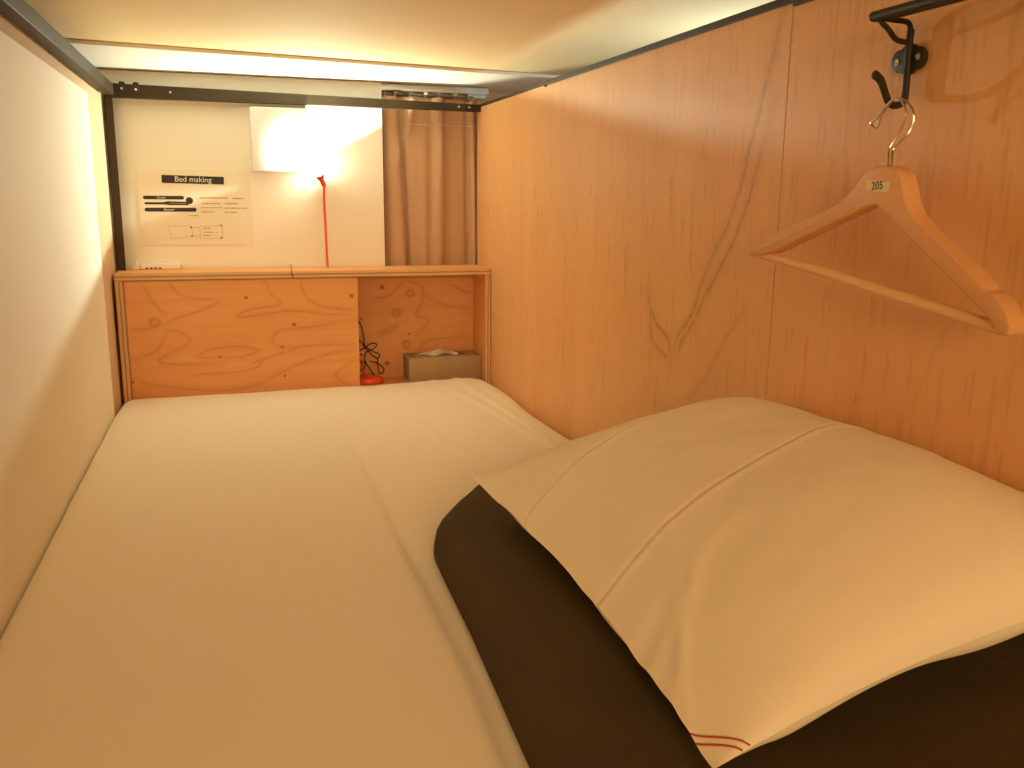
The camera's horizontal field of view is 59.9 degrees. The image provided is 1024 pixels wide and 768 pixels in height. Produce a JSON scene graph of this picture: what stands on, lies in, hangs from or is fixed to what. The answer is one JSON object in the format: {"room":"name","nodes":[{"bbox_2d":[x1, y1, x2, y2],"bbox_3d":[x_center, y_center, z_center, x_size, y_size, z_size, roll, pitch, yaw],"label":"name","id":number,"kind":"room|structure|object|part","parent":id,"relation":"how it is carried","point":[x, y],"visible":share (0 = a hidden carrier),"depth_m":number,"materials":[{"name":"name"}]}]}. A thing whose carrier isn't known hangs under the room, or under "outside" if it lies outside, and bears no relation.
{"room":"dormitory","nodes":[
{"label":"dormitory","id":0,"kind":"room"},
{"bbox_2d":[0,13,123,639],"bbox_3d":[-0.690,-0.044,1.117,0.050,0.922,3.340,-3,13,-17],"label":"wall","id":1,"kind":"structure","parent":0,"point":[61,384],"depth_m":1.51,"materials":[{"name":"beige paint"}]},
{"bbox_2d":[98,69,384,270],"bbox_3d":[-0.891,-0.387,2.580,1.044,0.978,0.018,-3,13,-17],"label":"wall","id":2,"kind":"structure","parent":0,"point":[346,143],"depth_m":2.59,"materials":[{"name":"white paint"}]},
{"bbox_2d":[136,169,253,244],"bbox_3d":[-0.902,-0.504,2.540,0.304,0.211,0.002,-3,13,-17],"label":"notice sheet","id":3,"kind":"object","parent":2,"relation":"attached to","point":[177,207],"visible":1,"depth_m":2.54,"materials":[{"name":"beige paper"}]},
{"bbox_2d":[249,106,309,172],"bbox_3d":[-0.667,-0.700,2.551,0.160,0.178,0.044,-3,13,-17],"label":"wall plate","id":4,"kind":"object","parent":2,"relation":"attached to","point":[279,136],"visible":1,"depth_m":2.53,"materials":[{"name":"white plastic"}]},
{"bbox_2d":[25,0,774,92],"bbox_3d":[0.198,-0.626,1.276,2.400,0.049,3.340,-3,13,-17],"label":"ceiling","id":5,"kind":"structure","parent":0,"point":[551,37],"depth_m":1.91,"materials":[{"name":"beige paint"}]},
{"bbox_2d":[381,83,488,98],"bbox_3d":[-0.240,-0.891,2.712,0.342,0.036,0.049,-3,13,-17],"label":"track","id":6,"kind":"object","parent":5,"relation":"attached to","point":[390,89],"visible":0.94,"depth_m":2.70,"materials":[{"name":"silver metal"}]},
{"bbox_3d":[-0.253,-0.878,2.686,0.283,0.015,0.005,-3,13,-17],"label":"pull cord","id":7,"kind":"part","parent":6,"relation":"part of","materials":[{"name":"silver metal"}]},
{"bbox_2d":[382,96,484,265],"bbox_3d":[-0.241,-0.445,2.800,0.328,0.875,0.040,-3,12,-15],"label":"curtain","id":8,"kind":"object","parent":6,"relation":"hanging from","point":[430,157],"visible":0.44,"depth_m":2.76,"materials":[{"name":"beige fabric"}]},
{"bbox_2d":[382,92,509,101],"bbox_3d":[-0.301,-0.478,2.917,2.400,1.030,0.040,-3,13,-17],"label":"rail","id":9,"kind":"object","parent":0,"point":[492,95],"depth_m":2.87,"materials":[{"name":"grey metal"}]},
{"bbox_2d":[477,0,1023,492],"bbox_3d":[0.374,-0.082,1.356,0.025,0.918,3.165,-3,13,-17],"label":"wall","id":10,"kind":"structure","parent":0,"point":[623,206],"depth_m":1.29,"materials":[{"name":"brown wood"}]},
{"bbox_2d":[479,82,544,106],"bbox_3d":[0.001,-0.790,2.438,0.030,0.008,0.636,-3,13,-17],"label":"trim","id":11,"kind":"structure","parent":10,"relation":"attached to","point":[542,83],"depth_m":2.37,"materials":[{"name":"black paint"}]},
{"bbox_3d":[0.139,-0.236,2.067,0.012,0.917,1.635,-3,13,-17],"label":"plywood panel","id":12,"kind":"part","parent":10,"relation":"part of","materials":[{"name":"brown wood"}]},
{"bbox_2d":[545,0,792,84],"bbox_3d":[0.246,-0.624,1.673,0.032,0.010,1.002,-3,13,-17],"label":"trim","id":13,"kind":"structure","parent":10,"relation":"attached to","point":[775,4],"depth_m":1.49,"materials":[{"name":"black paint"}]},
{"bbox_2d":[793,0,812,5],"bbox_3d":[0.623,-0.367,0.495,0.033,0.016,1.524,-3,13,-17],"label":"trim","id":14,"kind":"structure","parent":10,"relation":"attached to","point":[795,2],"depth_m":1.19,"materials":[{"name":"black paint"}]},
{"bbox_3d":[0.598,0.072,0.637,0.012,0.917,1.427,-3,13,-17],"label":"plywood panel","id":15,"kind":"part","parent":10,"relation":"part of","materials":[{"name":"brown wood"}]},
{"bbox_2d":[869,0,965,108],"bbox_3d":[0.510,-0.306,0.736,0.063,0.103,0.617,-3,13,-17],"label":"rail","id":16,"kind":"object","parent":10,"relation":"attached to","point":[913,57],"visible":0.98,"depth_m":0.99,"materials":[{"name":"black metal"}]},
{"bbox_2d":[749,97,1023,336],"bbox_3d":[0.411,-0.203,1.012,0.037,0.238,0.448,-3,13,-17],"label":"clothes hanger","id":17,"kind":"object","parent":16,"relation":"hanging from","point":[893,189],"visible":1,"depth_m":0.95,"materials":[{"name":"brown wood"}]},
{"bbox_3d":[0.450,-0.367,1.006,0.006,0.034,0.053,-3,13,-17],"label":"plate","id":18,"kind":"part","parent":16,"relation":"part of","materials":[{"name":"black paint"}]},
{"bbox_3d":[0.169,0.388,1.485,2.440,0.060,3.340,-3,13,-17],"label":"floor","id":19,"kind":"structure","parent":0,"visible":0},
{"bbox_2d":[0,0,480,270],"bbox_3d":[-0.137,-0.067,1.188,1.048,0.946,3.152,-3,13,-17],"label":"frame","id":20,"kind":"object","parent":19,"relation":"on","point":[20,13],"visible":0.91,"depth_m":2.42,"materials":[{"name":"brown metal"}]},
{"bbox_3d":[-0.612,-0.473,0.919,0.026,0.028,3.098,-3,13,-17],"label":"rail","id":21,"kind":"part","parent":20,"relation":"part of","materials":[{"name":"brown metal"}]},
{"bbox_3d":[-1.094,-0.333,2.493,0.020,0.904,0.034,-3,13,-17],"label":"post","id":22,"kind":"part","parent":20,"relation":"part of","materials":[{"name":"brown metal"}]},
{"bbox_3d":[-0.598,-0.819,2.549,1.047,0.038,0.034,-3,13,-17],"label":"head rail","id":23,"kind":"part","parent":20,"relation":"part of","materials":[{"name":"brown metal"}]},
{"bbox_2d":[0,378,569,767],"bbox_3d":[-0.148,0.328,1.292,1.045,0.131,2.794,-3,13,-17],"label":"mattress","id":24,"kind":"object","parent":19,"relation":"on","point":[241,580],"visible":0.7,"depth_m":1.20,"materials":[{"name":"beige fabric"}]},
{"bbox_2d":[434,484,1023,767],"bbox_3d":[0.255,0.287,0.823,0.546,0.153,1.559,-3,13,-17],"label":"duvet","id":25,"kind":"object","parent":24,"relation":"on","point":[571,692],"visible":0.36,"depth_m":0.83,"materials":[{"name":"brown fabric"}]},
{"bbox_2d":[472,397,1023,767],"bbox_3d":[0.242,0.143,1.048,0.413,0.193,0.698,-3,13,-17],"label":"pillow","id":26,"kind":"object","parent":25,"relation":"on","point":[768,565],"visible":1,"depth_m":0.86,"materials":[{"name":"beige fabric"}]},
{"bbox_2d":[114,261,490,403],"bbox_3d":[-0.589,-0.134,2.638,1.046,0.464,0.153,-3,13,-17],"label":"base cabinet","id":27,"kind":"object","parent":19,"relation":"on","point":[196,331],"depth_m":2.54,"materials":[{"name":"brown wood"}]},
{"bbox_3d":[-1.072,-0.081,2.473,0.022,0.420,0.111,-3,13,-17],"label":"panel","id":28,"kind":"part","parent":27,"relation":"part of","materials":[{"name":"brown wood"}]},
{"bbox_3d":[-1.010,-0.339,2.526,0.129,0.024,0.026,-3,13,-17],"label":"outlet strip","id":29,"kind":"part","parent":27,"relation":"part of","materials":[{"name":"white plastic"}]},
{"bbox_3d":[-0.749,-0.089,2.525,0.624,0.416,0.012,-3,13,-17],"label":"door","id":30,"kind":"part","parent":27,"relation":"part of","materials":[{"name":"brown wood"}]},
{"bbox_3d":[-0.606,-0.125,2.704,1.006,0.418,0.015,-3,13,-17],"label":"panel","id":31,"kind":"part","parent":27,"relation":"part of","materials":[{"name":"brown wood"}]},
{"bbox_2d":[314,166,383,384],"bbox_3d":[-0.481,-0.317,2.630,0.190,0.639,0.092,-1,12,-6],"label":"gooseneck lamp","id":32,"kind":"object","parent":27,"relation":"on","point":[365,379],"visible":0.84,"depth_m":2.66,"materials":[{"name":"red plastic"}]},
{"bbox_3d":[-0.561,-0.612,2.573,0.020,0.040,0.028,10,15,37],"label":"bulb","id":33,"kind":"part","parent":32,"relation":"part of","materials":[{"name":"white"}]},
{"bbox_3d":[-0.428,-0.133,2.685,0.088,0.213,0.060,-3,13,-17],"label":"cord","id":34,"kind":"part","parent":32,"relation":"part of","materials":[{"name":"black plastic"}]},
{"bbox_2d":[360,376,481,385],"bbox_3d":[-0.587,0.012,2.665,1.006,0.020,0.124,-3,13,-17],"label":"shelf","id":35,"kind":"object","parent":27,"relation":"attached to","point":[387,379],"depth_m":2.74,"materials":[{"name":"brown wood"}]},
{"bbox_2d":[403,348,480,381],"bbox_3d":[-0.218,-0.067,2.777,0.227,0.094,0.096,-3,13,-17],"label":"tissue box","id":36,"kind":"object","parent":27,"relation":"on","point":[438,364],"visible":0.99,"depth_m":2.74,"materials":[{"name":"grey cardboard"}]},
{"bbox_3d":[-0.098,-0.139,2.793,0.018,0.420,0.149,-3,13,-17],"label":"panel","id":37,"kind":"part","parent":27,"relation":"part of","materials":[{"name":"brown wood"}]}
]}

